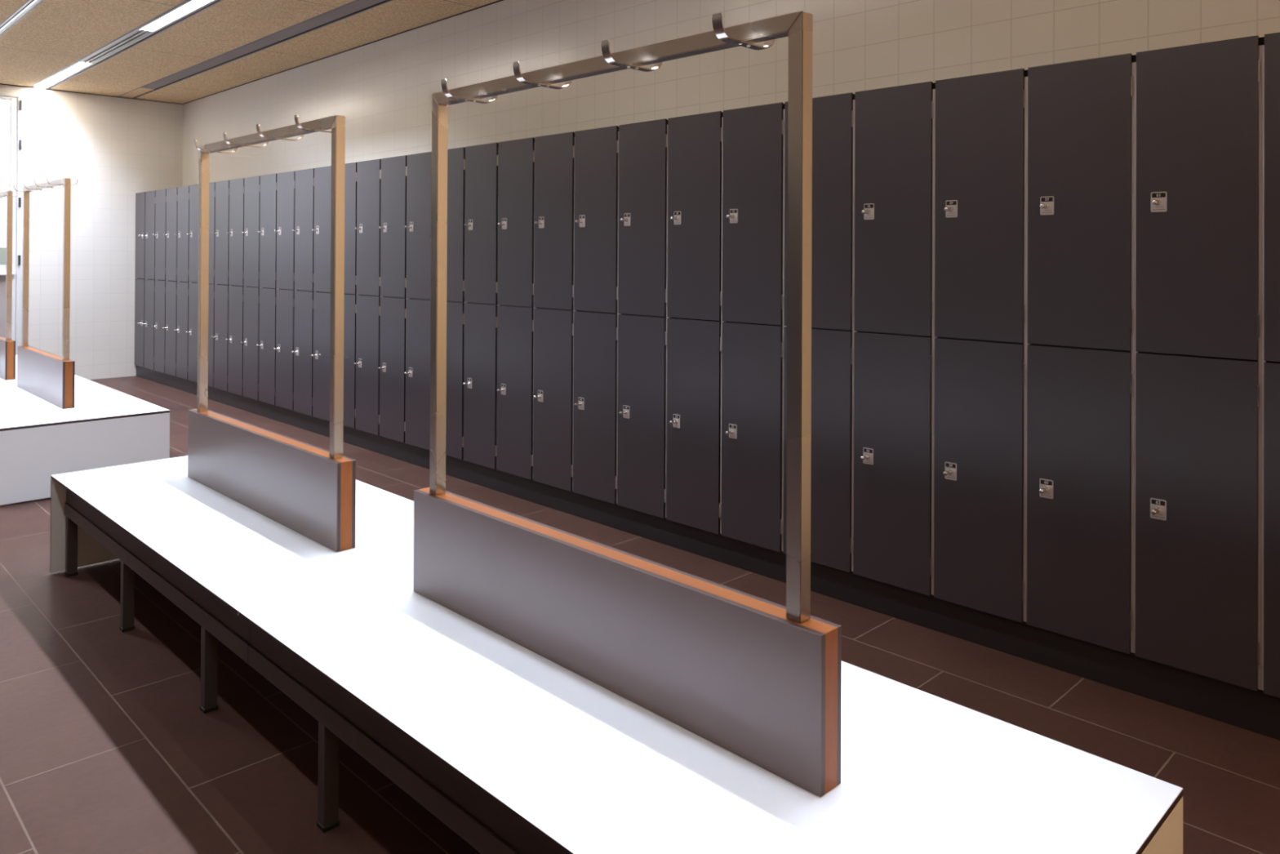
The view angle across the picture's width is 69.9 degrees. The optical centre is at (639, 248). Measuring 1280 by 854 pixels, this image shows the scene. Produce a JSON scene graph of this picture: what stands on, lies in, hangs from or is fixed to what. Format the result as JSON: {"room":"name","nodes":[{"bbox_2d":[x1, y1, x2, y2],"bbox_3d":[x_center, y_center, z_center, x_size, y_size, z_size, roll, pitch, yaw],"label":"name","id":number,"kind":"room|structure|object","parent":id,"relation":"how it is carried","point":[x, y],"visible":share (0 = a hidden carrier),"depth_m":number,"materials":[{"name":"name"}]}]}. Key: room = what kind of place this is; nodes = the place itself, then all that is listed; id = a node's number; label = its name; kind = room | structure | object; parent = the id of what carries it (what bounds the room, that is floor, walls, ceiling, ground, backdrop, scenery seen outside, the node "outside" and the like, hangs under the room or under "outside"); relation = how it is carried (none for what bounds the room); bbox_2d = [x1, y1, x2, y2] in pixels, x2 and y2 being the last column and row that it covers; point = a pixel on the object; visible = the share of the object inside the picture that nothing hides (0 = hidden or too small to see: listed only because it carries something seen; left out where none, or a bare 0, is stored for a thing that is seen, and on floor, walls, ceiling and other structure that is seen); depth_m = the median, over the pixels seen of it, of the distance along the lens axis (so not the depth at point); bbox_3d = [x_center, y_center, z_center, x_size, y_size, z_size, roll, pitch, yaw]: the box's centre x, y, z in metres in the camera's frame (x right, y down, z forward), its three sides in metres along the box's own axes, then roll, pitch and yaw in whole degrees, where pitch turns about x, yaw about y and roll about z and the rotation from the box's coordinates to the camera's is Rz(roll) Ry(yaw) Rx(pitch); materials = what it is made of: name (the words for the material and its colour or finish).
{"room":"changing room","nodes":[
{"label":"changing room","id":0,"kind":"room"},
{"bbox_2d":[0,84,182,379],"bbox_3d":[-7.404,-0.269,8.464,6.165,3.326,0.120,1,0,-45],"label":"wall","id":1,"kind":"structure","parent":0,"point":[116,148],"depth_m":9.86,"materials":[{"name":"white tile"}]},
{"bbox_2d":[0,92,22,355],"bbox_3d":[-6.736,-0.092,9.102,0.975,2.985,0.150,1,0,-45],"label":"door","id":2,"kind":"structure","parent":1,"relation":"in","point":[11,104],"depth_m":9.36,"materials":[{"name":"white paint"}]},
{"bbox_2d":[0,83,182,104],"bbox_3d":[-7.355,-1.677,8.425,5.919,0.008,0.006,1,0,-45],"label":"trim","id":3,"kind":"structure","parent":1,"relation":"attached to","point":[0,83],"depth_m":9.84,"materials":[{"name":"black"}]},
{"bbox_2d":[0,0,499,103],"bbox_3d":[-2.314,-1.765,3.312,5.925,0.160,14.366,1,0,-45],"label":"ceiling","id":4,"kind":"structure","parent":0,"point":[55,34],"depth_m":7.22,"materials":[{"name":"brown wood"}]},
{"bbox_2d":[0,0,44,35],"bbox_3d":[-1.771,-1.716,3.843,0.074,0.077,14.358,1,0,-45],"label":"channel","id":5,"kind":"object","parent":4,"relation":"attached to","point":[37,2],"visible":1,"depth_m":6.58,"materials":[{"name":"grey metal"}]},
{"bbox_2d":[0,17,15,30],"bbox_3d":[-5.290,-1.711,7.416,0.034,0.032,1.990,1,0,-45],"label":"lamp","id":6,"kind":"object","parent":5,"relation":"attached to","point":[12,18],"visible":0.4,"depth_m":6.89,"materials":[{"name":"white plastic"}]},
{"bbox_2d":[13,0,36,17],"bbox_3d":[-3.887,-1.712,5.991,0.034,0.032,1.990,1,0,-45],"label":"lamp","id":7,"kind":"object","parent":5,"relation":"attached to","point":[31,2],"visible":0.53,"depth_m":6.46,"materials":[{"name":"white plastic"}]},
{"bbox_2d":[30,0,223,88],"bbox_3d":[-1.199,-1.710,4.406,0.179,0.077,14.358,1,0,-45],"label":"channel","id":8,"kind":"object","parent":4,"relation":"attached to","point":[136,36],"visible":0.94,"depth_m":7.43,"materials":[{"name":"grey metal"}]},
{"bbox_2d":[36,62,89,87],"bbox_3d":[-5.627,-1.707,8.902,0.088,0.048,1.720,1,0,-45],"label":"lamp","id":9,"kind":"object","parent":8,"relation":"attached to","point":[79,65],"visible":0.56,"depth_m":8.86,"materials":[{"name":"white plastic"}]},
{"bbox_2d":[141,0,210,31],"bbox_3d":[-3.206,-1.708,6.444,0.088,0.048,1.720,1,0,-45],"label":"lamp","id":10,"kind":"object","parent":8,"relation":"attached to","point":[193,4],"visible":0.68,"depth_m":6.58,"materials":[{"name":"white plastic"}]},
{"bbox_2d":[116,0,393,98],"bbox_3d":[-0.626,-1.704,4.971,0.179,0.077,14.358,1,0,-45],"label":"channel","id":11,"kind":"object","parent":4,"relation":"attached to","point":[357,6],"visible":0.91,"depth_m":7.44,"materials":[{"name":"grey metal"}]},
{"bbox_2d":[0,375,1279,853],"bbox_3d":[-2.330,1.441,3.295,6.165,0.100,14.606,1,0,-45],"label":"floor","id":12,"kind":"structure","parent":0,"point":[108,746],"depth_m":2.69,"materials":[{"name":"brown tile"}]},
{"bbox_2d":[0,355,79,425],"bbox_3d":[-5.326,1.187,7.413,0.908,0.423,2.042,1,0,-45],"label":"bench","id":13,"kind":"object","parent":12,"relation":"on","point":[2,380],"visible":0.05,"depth_m":6.84,"materials":[{"name":"white laminate"}]},
{"bbox_2d":[0,191,19,379],"bbox_3d":[-5.133,0.267,7.275,0.171,1.418,1.270,1,0,-45],"label":"coat rack","id":14,"kind":"object","parent":13,"relation":"on","point":[7,345],"visible":0.99,"depth_m":6.86,"materials":[{"name":"orange wood"}]},
{"bbox_2d":[0,376,169,505],"bbox_3d":[-3.906,1.187,5.971,0.908,0.423,2.088,1,0,-45],"label":"bench","id":15,"kind":"object","parent":12,"relation":"on","point":[135,429],"visible":0.8,"depth_m":5.29,"materials":[{"name":"white laminate"}]},
{"bbox_2d":[13,177,77,408],"bbox_3d":[-3.931,0.266,6.045,0.171,1.418,1.270,1,0,-45],"label":"coat rack","id":16,"kind":"object","parent":15,"relation":"on","point":[50,377],"visible":1,"depth_m":5.83,"materials":[{"name":"orange wood"}]},
{"bbox_2d":[49,455,413,713],"bbox_3d":[-1.480,1.185,3.508,0.908,0.423,2.066,1,0,-45],"label":"bench","id":17,"kind":"object","parent":12,"relation":"on","point":[215,557],"visible":0.66,"depth_m":3.15,"materials":[{"name":"white laminate"}]},
{"bbox_2d":[187,115,355,551],"bbox_3d":[-1.424,0.264,3.445,0.171,1.418,1.364,1,0,-45],"label":"coat rack","id":18,"kind":"object","parent":17,"relation":"on","point":[309,490],"visible":1,"depth_m":3.23,"materials":[{"name":"orange wood"}]},
{"bbox_2d":[136,364,1279,740],"bbox_3d":[-1.771,1.345,6.292,0.016,0.130,10.879,1,0,-45],"label":"plinth","id":19,"kind":"object","parent":12,"relation":"on","point":[1258,712],"visible":0.8,"depth_m":3.52,"materials":[{"name":"black"}]},
{"bbox_2d":[134,278,144,367],"bbox_3d":[-5.328,0.809,10.186,0.531,0.950,0.339,1,0,-45],"label":"locker","id":20,"kind":"object","parent":19,"relation":"on","point":[139,283],"visible":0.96,"depth_m":10.02,"materials":[{"name":"grey laminate"}]},
{"bbox_2d":[134,191,145,279],"bbox_3d":[-5.323,-0.139,10.191,0.531,0.946,0.339,1,0,-45],"label":"locker","id":21,"kind":"object","parent":20,"relation":"on","point":[140,197],"visible":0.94,"depth_m":10.03,"materials":[{"name":"grey laminate"}]},
{"bbox_2d":[142,279,155,369],"bbox_3d":[-5.089,0.809,9.944,0.531,0.950,0.339,1,0,-45],"label":"locker","id":22,"kind":"object","parent":19,"relation":"on","point":[149,285],"visible":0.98,"depth_m":9.78,"materials":[{"name":"grey laminate"}]},
{"bbox_2d":[142,190,155,279],"bbox_3d":[-5.085,-0.139,9.949,0.531,0.946,0.339,1,0,-45],"label":"locker","id":23,"kind":"object","parent":22,"relation":"on","point":[149,253],"visible":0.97,"depth_m":9.79,"materials":[{"name":"grey laminate"}]},
{"bbox_2d":[151,280,165,373],"bbox_3d":[-4.851,0.809,9.702,0.531,0.950,0.339,1,0,-45],"label":"locker","id":24,"kind":"object","parent":19,"relation":"on","point":[160,286],"visible":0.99,"depth_m":9.54,"materials":[{"name":"grey laminate"}]},
{"bbox_2d":[152,189,166,280],"bbox_3d":[-4.846,-0.140,9.707,0.531,0.946,0.339,1,0,-45],"label":"locker","id":25,"kind":"object","parent":24,"relation":"on","point":[161,195],"visible":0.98,"depth_m":9.54,"materials":[{"name":"grey laminate"}]},
{"bbox_2d":[162,280,177,376],"bbox_3d":[-4.612,0.809,9.459,0.531,0.950,0.339,1,0,-45],"label":"locker","id":26,"kind":"object","parent":19,"relation":"on","point":[171,286],"visible":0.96,"depth_m":9.30,"materials":[{"name":"grey laminate"}]},
{"bbox_2d":[163,187,177,281],"bbox_3d":[-4.607,-0.140,9.464,0.531,0.946,0.339,1,0,-45],"label":"locker","id":27,"kind":"object","parent":26,"relation":"on","point":[171,193],"visible":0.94,"depth_m":9.30,"materials":[{"name":"grey laminate"}]},
{"bbox_2d":[173,281,188,379],"bbox_3d":[-4.373,0.809,9.217,0.531,0.950,0.339,1,0,-45],"label":"locker","id":28,"kind":"object","parent":19,"relation":"on","point":[182,300],"visible":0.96,"depth_m":9.05,"materials":[{"name":"grey laminate"}]},
{"bbox_2d":[174,186,189,282],"bbox_3d":[-4.369,-0.140,9.222,0.531,0.946,0.339,1,0,-45],"label":"locker","id":29,"kind":"object","parent":28,"relation":"on","point":[183,193],"visible":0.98,"depth_m":9.06,"materials":[{"name":"grey laminate"}]},
{"bbox_2d":[186,282,197,382],"bbox_3d":[-4.135,0.808,8.975,0.531,0.950,0.339,1,0,-45],"label":"locker","id":30,"kind":"object","parent":19,"relation":"on","point":[193,286],"visible":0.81,"depth_m":8.84,"materials":[{"name":"grey laminate"}]},
{"bbox_2d":[186,184,198,283],"bbox_3d":[-4.130,-0.140,8.980,0.531,0.946,0.339,1,0,-45],"label":"locker","id":31,"kind":"object","parent":30,"relation":"on","point":[193,189],"visible":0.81,"depth_m":8.85,"materials":[{"name":"grey laminate"}]},
{"bbox_2d":[208,284,215,387],"bbox_3d":[-3.896,0.808,8.733,0.531,0.950,0.339,1,0,-45],"label":"locker","id":32,"kind":"object","parent":19,"relation":"on","point":[211,286],"visible":0.09,"depth_m":8.50,"materials":[{"name":"grey laminate"}]},
{"bbox_2d":[208,182,215,284],"bbox_3d":[-3.892,-0.140,8.738,0.531,0.946,0.339,1,0,-45],"label":"locker","id":33,"kind":"object","parent":32,"relation":"on","point":[211,185],"visible":0.1,"depth_m":8.51,"materials":[{"name":"grey laminate"}]},
{"bbox_2d":[211,284,228,391],"bbox_3d":[-3.658,0.808,8.491,0.531,0.950,0.339,1,0,-45],"label":"locker","id":34,"kind":"object","parent":19,"relation":"on","point":[220,326],"visible":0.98,"depth_m":8.33,"materials":[{"name":"grey laminate"}]},
{"bbox_2d":[212,180,229,285],"bbox_3d":[-3.653,-0.140,8.495,0.531,0.946,0.339,1,0,-45],"label":"locker","id":35,"kind":"object","parent":34,"relation":"on","point":[222,188],"visible":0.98,"depth_m":8.33,"materials":[{"name":"grey laminate"}]},
{"bbox_2d":[226,285,243,395],"bbox_3d":[-3.419,0.808,8.248,0.531,0.950,0.339,1,0,-45],"label":"locker","id":36,"kind":"object","parent":19,"relation":"on","point":[235,351],"visible":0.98,"depth_m":8.08,"materials":[{"name":"grey laminate"}]},
{"bbox_2d":[226,177,244,286],"bbox_3d":[-3.415,-0.140,8.253,0.531,0.946,0.339,1,0,-45],"label":"locker","id":37,"kind":"object","parent":36,"relation":"on","point":[236,238],"visible":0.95,"depth_m":8.09,"materials":[{"name":"grey"}]},
{"bbox_2d":[240,286,259,399],"bbox_3d":[-3.181,0.808,8.006,0.531,0.950,0.339,1,0,-45],"label":"locker","id":38,"kind":"object","parent":19,"relation":"on","point":[251,295],"visible":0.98,"depth_m":7.84,"materials":[{"name":"grey laminate"}]},
{"bbox_2d":[241,176,260,288],"bbox_3d":[-3.176,-0.141,8.011,0.531,0.946,0.339,1,0,-45],"label":"locker","id":39,"kind":"object","parent":38,"relation":"on","point":[251,184],"visible":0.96,"depth_m":7.85,"materials":[{"name":"grey laminate"}]},
{"bbox_2d":[256,288,275,404],"bbox_3d":[-2.942,0.808,7.764,0.531,0.950,0.339,1,0,-45],"label":"locker","id":40,"kind":"object","parent":19,"relation":"on","point":[267,317],"visible":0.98,"depth_m":7.60,"materials":[{"name":"grey laminate"}]},
{"bbox_2d":[257,173,276,288],"bbox_3d":[-2.937,-0.141,7.769,0.531,0.946,0.339,1,0,-45],"label":"locker","id":41,"kind":"object","parent":40,"relation":"on","point":[268,201],"visible":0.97,"depth_m":7.61,"materials":[{"name":"grey"}]},
{"bbox_2d":[273,288,294,410],"bbox_3d":[-2.703,0.808,7.522,0.531,0.950,0.339,1,0,-45],"label":"locker","id":42,"kind":"object","parent":19,"relation":"on","point":[284,397],"visible":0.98,"depth_m":7.36,"materials":[{"name":"grey laminate"}]},
{"bbox_2d":[274,170,295,290],"bbox_3d":[-2.699,-0.141,7.527,0.531,0.946,0.339,1,0,-45],"label":"locker","id":43,"kind":"object","parent":42,"relation":"on","point":[285,279],"visible":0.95,"depth_m":7.36,"materials":[{"name":"grey"}]},
{"bbox_2d":[291,290,316,416],"bbox_3d":[-2.465,0.807,7.279,0.531,0.950,0.339,1,0,-45],"label":"locker","id":44,"kind":"object","parent":19,"relation":"on","point":[303,351],"visible":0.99,"depth_m":7.11,"materials":[{"name":"grey laminate"}]},
{"bbox_2d":[292,168,314,291],"bbox_3d":[-2.460,-0.141,7.284,0.531,0.946,0.339,1,0,-45],"label":"locker","id":45,"kind":"object","parent":44,"relation":"on","point":[304,179],"visible":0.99,"depth_m":7.12,"materials":[{"name":"grey"}]},
{"bbox_2d":[311,292,330,421],"bbox_3d":[-2.226,0.807,7.037,0.531,0.950,0.339,1,0,-45],"label":"locker","id":46,"kind":"object","parent":19,"relation":"on","point":[322,300],"visible":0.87,"depth_m":6.89,"materials":[{"name":"grey laminate"}]},
{"bbox_2d":[311,165,331,293],"bbox_3d":[-2.222,-0.141,7.042,0.531,0.946,0.339,1,0,-45],"label":"locker","id":47,"kind":"object","parent":46,"relation":"on","point":[322,175],"visible":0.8,"depth_m":6.90,"materials":[{"name":"grey"}]},
{"bbox_2d":[343,293,356,428],"bbox_3d":[-1.988,0.807,6.795,0.531,0.950,0.339,1,0,-45],"label":"locker","id":48,"kind":"object","parent":19,"relation":"on","point":[349,304],"visible":0.12,"depth_m":6.58,"materials":[{"name":"grey laminate"}]},
{"bbox_2d":[344,162,356,294],"bbox_3d":[-1.983,-0.141,6.800,0.531,0.946,0.339,1,0,-45],"label":"locker","id":49,"kind":"object","parent":48,"relation":"on","point":[350,179],"visible":0.16,"depth_m":6.58,"materials":[{"name":"grey"}]},
{"bbox_2d":[354,294,380,435],"bbox_3d":[-1.749,0.807,6.553,0.531,0.950,0.339,1,0,-45],"label":"locker","id":50,"kind":"object","parent":19,"relation":"on","point":[367,307],"visible":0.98,"depth_m":6.39,"materials":[{"name":"grey laminate"}]},
{"bbox_2d":[355,159,381,297],"bbox_3d":[-1.744,-0.141,6.558,0.531,0.946,0.339,1,0,-45],"label":"locker","id":51,"kind":"object","parent":50,"relation":"on","point":[368,172],"visible":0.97,"depth_m":6.39,"materials":[{"name":"grey"}]},
{"bbox_2d":[377,297,405,442],"bbox_3d":[-1.510,0.807,6.310,0.531,0.950,0.339,1,0,-45],"label":"locker","id":52,"kind":"object","parent":19,"relation":"on","point":[392,368],"visible":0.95,"depth_m":6.15,"materials":[{"name":"grey laminate"}]},
{"bbox_2d":[378,155,406,298],"bbox_3d":[-1.506,-0.141,6.315,0.531,0.946,0.339,1,0,-45],"label":"locker","id":53,"kind":"object","parent":52,"relation":"on","point":[393,170],"visible":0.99,"depth_m":6.15,"materials":[{"name":"grey"}]},
{"bbox_2d":[404,298,431,450],"bbox_3d":[-1.272,0.807,6.068,0.531,0.950,0.339,1,0,-45],"label":"locker","id":54,"kind":"object","parent":19,"relation":"on","point":[418,312],"visible":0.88,"depth_m":5.92,"materials":[{"name":"grey laminate"}]},
{"bbox_2d":[404,151,431,300],"bbox_3d":[-1.267,-0.142,6.073,0.531,0.946,0.339,1,0,-45],"label":"locker","id":55,"kind":"object","parent":54,"relation":"on","point":[419,166],"visible":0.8,"depth_m":5.92,"materials":[{"name":"grey"}]},
{"bbox_2d":[445,301,464,459],"bbox_3d":[-1.033,0.807,5.826,0.531,0.950,0.339,1,0,-45],"label":"locker","id":56,"kind":"object","parent":19,"relation":"on","point":[455,310],"visible":0.08,"depth_m":5.61,"materials":[{"name":"grey laminate"}]},
{"bbox_2d":[446,146,465,302],"bbox_3d":[-1.029,-0.142,5.831,0.531,0.946,0.339,1,0,-45],"label":"locker","id":57,"kind":"object","parent":56,"relation":"on","point":[455,157],"visible":0.17,"depth_m":5.62,"materials":[{"name":"grey"}]},
{"bbox_2d":[462,302,497,469],"bbox_3d":[-0.795,0.807,5.584,0.531,0.950,0.339,1,0,-45],"label":"locker","id":58,"kind":"object","parent":19,"relation":"on","point":[480,335],"visible":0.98,"depth_m":5.42,"materials":[{"name":"grey laminate"}]},
{"bbox_2d":[464,142,497,305],"bbox_3d":[-0.790,-0.142,5.589,0.531,0.946,0.339,1,0,-45],"label":"locker","id":59,"kind":"object","parent":58,"relation":"on","point":[481,195],"visible":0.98,"depth_m":5.42,"materials":[{"name":"grey"}]},
{"bbox_2d":[496,305,535,479],"bbox_3d":[-0.556,0.806,5.341,0.531,0.950,0.339,1,0,-45],"label":"locker","id":60,"kind":"object","parent":19,"relation":"on","point":[515,325],"visible":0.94,"depth_m":5.17,"materials":[{"name":"grey laminate"}]},
{"bbox_2d":[497,137,534,307],"bbox_3d":[-0.552,-0.142,5.346,0.531,0.946,0.339,1,0,-45],"label":"locker","id":61,"kind":"object","parent":60,"relation":"on","point":[516,157],"visible":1,"depth_m":5.18,"materials":[{"name":"grey laminate"}]},
{"bbox_2d":[533,307,573,491],"bbox_3d":[-0.318,0.806,5.099,0.531,0.950,0.339,1,0,-45],"label":"locker","id":62,"kind":"object","parent":19,"relation":"on","point":[553,329],"visible":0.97,"depth_m":4.93,"materials":[{"name":"grey laminate"}]},
{"bbox_2d":[533,131,574,311],"bbox_3d":[-0.313,-0.142,5.104,0.531,0.946,0.339,1,0,-45],"label":"locker","id":63,"kind":"object","parent":62,"relation":"on","point":[554,154],"visible":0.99,"depth_m":4.94,"materials":[{"name":"grey laminate"}]},
{"bbox_2d":[573,311,617,504],"bbox_3d":[-0.079,0.806,4.857,0.531,0.950,0.339,1,0,-45],"label":"locker","id":64,"kind":"object","parent":19,"relation":"on","point":[595,367],"visible":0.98,"depth_m":4.69,"materials":[{"name":"grey"}]},
{"bbox_2d":[573,125,618,314],"bbox_3d":[-0.074,-0.142,4.862,0.531,0.946,0.339,1,0,-45],"label":"locker","id":65,"kind":"object","parent":64,"relation":"on","point":[596,210],"visible":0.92,"depth_m":4.70,"materials":[{"name":"grey laminate"}]},
{"bbox_2d":[617,314,667,518],"bbox_3d":[0.160,0.806,4.615,0.531,0.950,0.339,1,0,-45],"label":"locker","id":66,"kind":"object","parent":19,"relation":"on","point":[642,403],"visible":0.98,"depth_m":4.45,"materials":[{"name":"grey"}]},
{"bbox_2d":[617,119,667,317],"bbox_3d":[0.164,-0.142,4.620,0.531,0.946,0.339,1,0,-45],"label":"locker","id":67,"kind":"object","parent":66,"relation":"on","point":[642,237],"visible":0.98,"depth_m":4.45,"materials":[{"name":"grey laminate"}]},
{"bbox_2d":[666,318,722,534],"bbox_3d":[0.398,0.806,4.373,0.531,0.950,0.339,1,0,-45],"label":"locker","id":68,"kind":"object","parent":19,"relation":"on","point":[694,347],"visible":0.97,"depth_m":4.21,"materials":[{"name":"grey"}]},
{"bbox_2d":[666,111,723,321],"bbox_3d":[0.403,-0.143,4.378,0.531,0.946,0.339,1,0,-45],"label":"locker","id":69,"kind":"object","parent":68,"relation":"on","point":[695,142],"visible":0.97,"depth_m":4.21,"materials":[{"name":"grey laminate"}]},
{"bbox_2d":[720,321,783,552],"bbox_3d":[0.637,0.806,4.130,0.531,0.950,0.339,1,0,-45],"label":"locker","id":70,"kind":"object","parent":19,"relation":"on","point":[753,354],"visible":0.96,"depth_m":3.96,"materials":[{"name":"grey"}]},
{"bbox_2d":[722,102,785,326],"bbox_3d":[0.641,-0.143,4.135,0.531,0.946,0.339,1,0,-45],"label":"locker","id":71,"kind":"object","parent":70,"relation":"on","point":[753,153],"visible":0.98,"depth_m":3.97,"materials":[{"name":"grey laminate"}]},
{"bbox_2d":[782,326,854,572],"bbox_3d":[0.875,0.806,3.888,0.531,0.950,0.339,1,0,-45],"label":"locker","id":72,"kind":"object","parent":19,"relation":"on","point":[832,444],"visible":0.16,"depth_m":3.68,"materials":[{"name":"grey"}]},
{"bbox_2d":[783,93,854,331],"bbox_3d":[0.880,-0.143,3.893,0.531,0.946,0.339,1,0,-45],"label":"locker","id":73,"kind":"object","parent":72,"relation":"on","point":[833,230],"visible":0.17,"depth_m":3.69,"materials":[{"name":"grey laminate"}]},
{"bbox_2d":[853,331,933,595],"bbox_3d":[1.114,0.805,3.646,0.531,0.950,0.339,1,0,-45],"label":"locker","id":74,"kind":"object","parent":19,"relation":"on","point":[893,535],"visible":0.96,"depth_m":3.48,"materials":[{"name":"grey"}]},
{"bbox_2d":[853,81,935,337],"bbox_3d":[1.119,-0.143,3.651,0.531,0.946,0.339,1,0,-45],"label":"locker","id":75,"kind":"object","parent":74,"relation":"on","point":[895,126],"visible":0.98,"depth_m":3.48,"materials":[{"name":"grey laminate"}]},
{"bbox_2d":[933,337,1026,622],"bbox_3d":[1.353,0.805,3.404,0.531,0.950,0.339,1,0,-45],"label":"locker","id":76,"kind":"object","parent":19,"relation":"on","point":[980,387],"visible":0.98,"depth_m":3.23,"materials":[{"name":"grey"}]},
{"bbox_2d":[933,68,1027,344],"bbox_3d":[1.357,-0.143,3.409,0.531,0.946,0.339,1,0,-45],"label":"locker","id":77,"kind":"object","parent":76,"relation":"on","point":[980,120],"visible":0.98,"depth_m":3.24,"materials":[{"name":"grey laminate"}]},
{"bbox_2d":[1026,344,1134,653],"bbox_3d":[1.591,0.805,3.161,0.531,0.950,0.339,1,0,-45],"label":"locker","id":78,"kind":"object","parent":19,"relation":"on","point":[1080,402],"visible":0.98,"depth_m":3.00,"materials":[{"name":"grey"}]},
{"bbox_2d":[1026,53,1135,352],"bbox_3d":[1.596,-0.143,3.166,0.531,0.946,0.339,1,0,-45],"label":"locker","id":79,"kind":"object","parent":78,"relation":"on","point":[1081,113],"visible":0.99,"depth_m":3.00,"materials":[{"name":"grey laminate"}]},
{"bbox_2d":[1133,352,1262,691],"bbox_3d":[1.830,0.805,2.919,0.531,0.950,0.339,1,0,-45],"label":"locker","id":80,"kind":"object","parent":19,"relation":"on","point":[1197,420],"visible":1,"depth_m":2.75,"materials":[{"name":"grey"}]},
{"bbox_2d":[1134,35,1262,361],"bbox_3d":[1.834,-0.143,2.924,0.531,0.946,0.339,1,0,-45],"label":"locker","id":81,"kind":"object","parent":80,"relation":"on","point":[1198,107],"visible":1,"depth_m":2.76,"materials":[{"name":"grey laminate"}]},
{"bbox_2d":[1261,361,1279,697],"bbox_3d":[2.068,0.805,2.677,0.531,0.950,0.339,1,0,-45],"label":"locker","id":82,"kind":"object","parent":19,"relation":"on","point":[1270,544],"visible":1,"depth_m":2.62,"materials":[{"name":"grey"}]},
{"bbox_2d":[1262,32,1279,362],"bbox_3d":[2.073,-0.144,2.682,0.531,0.946,0.339,1,0,-45],"label":"locker","id":83,"kind":"object","parent":82,"relation":"on","point":[1271,42],"visible":1,"depth_m":2.63,"materials":[{"name":"grey laminate"}]},
{"bbox_2d":[238,564,1182,853],"bbox_3d":[-0.063,1.184,2.070,0.908,0.423,2.056,1,0,-45],"label":"bench","id":84,"kind":"object","parent":12,"relation":"on","point":[514,750],"visible":0.67,"depth_m":1.76,"materials":[{"name":"white laminate"}]},
{"bbox_2d":[413,10,841,796],"bbox_3d":[-0.136,0.264,2.137,0.171,1.418,1.374,1,0,-45],"label":"coat rack","id":85,"kind":"object","parent":84,"relation":"on","point":[758,679],"visible":1,"depth_m":1.88,"materials":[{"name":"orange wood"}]},
{"bbox_2d":[182,0,1279,186],"bbox_3d":[-0.168,-0.250,5.425,0.120,3.326,14.366,1,0,-45],"label":"wall","id":86,"kind":"structure","parent":0,"point":[384,90],"depth_m":5.20,"materials":[{"name":"white tile"}]},
{"bbox_2d":[182,0,503,104],"bbox_3d":[-0.204,-1.659,5.386,0.006,0.008,14.360,1,0,-45],"label":"trim","id":87,"kind":"structure","parent":86,"relation":"attached to","point":[500,0],"depth_m":7.47,"materials":[{"name":"black metal"}]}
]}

